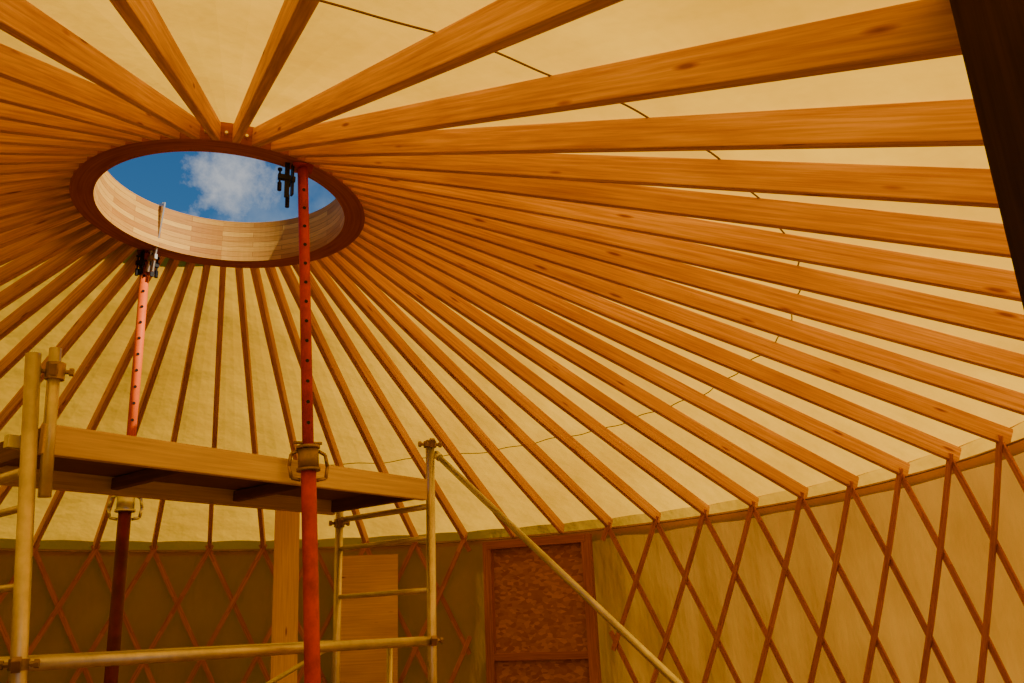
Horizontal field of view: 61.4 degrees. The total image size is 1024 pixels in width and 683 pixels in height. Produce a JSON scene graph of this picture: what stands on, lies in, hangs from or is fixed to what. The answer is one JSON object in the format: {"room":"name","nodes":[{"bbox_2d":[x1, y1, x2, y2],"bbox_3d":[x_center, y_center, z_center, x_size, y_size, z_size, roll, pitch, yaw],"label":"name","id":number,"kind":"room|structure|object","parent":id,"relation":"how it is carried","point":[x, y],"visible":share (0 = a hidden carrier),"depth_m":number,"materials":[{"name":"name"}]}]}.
{"room":"traditional dwelling","nodes":[
{"label":"traditional dwelling","id":0,"kind":"room"},
{"bbox_2d":[0,0,1023,548],"bbox_3d":[-1.757,-0.061,5.119,9.124,1.757,9.125,4,-19,-19],"label":"roof","id":1,"kind":"structure","parent":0,"point":[482,217],"depth_m":4.23,"materials":[{"name":"brown wood"}]},
{"bbox_2d":[69,122,364,267],"bbox_3d":[-1.796,-0.939,5.406,1.768,0.300,1.769,4,-19,-19],"label":"ring","id":2,"kind":"object","parent":1,"relation":"attached to","point":[121,214],"visible":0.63,"depth_m":5.71,"materials":[{"name":"laminate"}]},
{"bbox_2d":[320,0,800,464],"bbox_3d":[-1.740,0.140,5.054,6.609,0.027,6.617,4,-19,-19],"label":"cord","id":3,"kind":"object","parent":1,"relation":"attached to","point":[323,1],"depth_m":2.49,"materials":[{"name":"brown fabric"}]},
{"bbox_2d":[0,0,1023,549],"bbox_3d":[-1.759,-0.053,5.114,9.120,1.818,9.120,4,-19,-19],"label":"ceiling","id":4,"kind":"structure","parent":0,"point":[223,43],"depth_m":6.05,"materials":[{"name":"fabric"}]},
{"bbox_2d":[0,438,1023,682],"bbox_3d":[-1.690,1.860,4.521,9.112,2.310,9.043,4,-19,-19],"label":"wall","id":5,"kind":"structure","parent":0,"point":[86,610],"depth_m":7.51,"materials":[{"name":"fabric"}]},
{"bbox_2d":[493,543,589,682],"bbox_3d":[0.293,3.042,8.286,1.015,2.125,0.027,-11,-20,24],"label":"door","id":6,"kind":"structure","parent":5,"relation":"in","point":[536,610],"depth_m":8.41,"materials":[{"name":"brown wood"}]},
{"bbox_2d":[949,0,1023,309],"bbox_3d":[0.849,0.481,1.036,0.180,2.550,0.120,9,-21,-30],"label":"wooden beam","id":7,"kind":"structure","parent":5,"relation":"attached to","point":[990,33],"depth_m":1.28,"materials":[{"name":"brown wood"}]},
{"bbox_2d":[0,435,1023,682],"bbox_3d":[-1.692,1.831,4.528,8.998,2.351,8.928,4,-19,-19],"label":"lattice","id":8,"kind":"structure","parent":0,"point":[995,547],"depth_m":7.06,"materials":[{"name":"brown wood"}]},
{"bbox_2d":[0,438,1023,551],"bbox_3d":[-1.734,0.783,4.869,9.011,0.012,8.950,4,-19,-19],"label":"cable","id":9,"kind":"object","parent":8,"relation":"attached to","point":[1022,439],"visible":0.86,"depth_m":8.01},
{"bbox_3d":[-1.629,3.064,4.087,9.800,0.250,9.800,4,-19,-19],"label":"floor","id":10,"kind":"structure","parent":0,"visible":0},
{"bbox_2d":[104,202,165,682],"bbox_3d":[-2.371,1.107,5.268,0.218,4.264,0.248,4,-19,-19],"label":"prop","id":11,"kind":"object","parent":10,"relation":"on","point":[124,505],"visible":0.8,"depth_m":5.31,"materials":[{"name":"red metal"}]},
{"bbox_2d":[270,510,299,682],"bbox_3d":[-2.044,2.778,7.735,0.230,2.601,0.543,4,-19,-19],"label":"leaning board","id":12,"kind":"object","parent":10,"relation":"on","point":[287,523],"visible":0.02,"depth_m":7.98,"materials":[{"name":"brown wood"}]},
{"bbox_2d":[277,162,328,682],"bbox_3d":[-1.034,0.865,4.281,0.424,4.006,0.160,4,-19,-19],"label":"prop","id":13,"kind":"object","parent":10,"relation":"on","point":[308,451],"visible":0.96,"depth_m":4.35,"materials":[{"name":"red metal"}]},
{"bbox_2d":[0,347,682,682],"bbox_3d":[-0.214,1.252,3.355,4.137,2.624,2.451,-16,-22,35],"label":"scaffold tower","id":14,"kind":"object","parent":10,"relation":"on","point":[52,456],"visible":1,"depth_m":4.19,"materials":[{"name":"yellow metal"}]},
{"bbox_2d":[340,554,397,682],"bbox_3d":[-1.464,3.252,8.599,0.648,2.180,0.018,-2,-18,0],"label":"plywood panel","id":15,"kind":"object","parent":10,"relation":"on","point":[369,617],"visible":0.67,"depth_m":8.75,"materials":[{"name":"brown wood"}]},
{"bbox_2d":[482,533,601,682],"bbox_3d":[0.283,3.038,8.265,1.165,2.260,0.090,-11,-20,24],"label":"frame","id":16,"kind":"object","parent":10,"relation":"on","point":[593,653],"visible":0.99,"depth_m":8.38,"materials":[{"name":"brown wood"}]}
]}

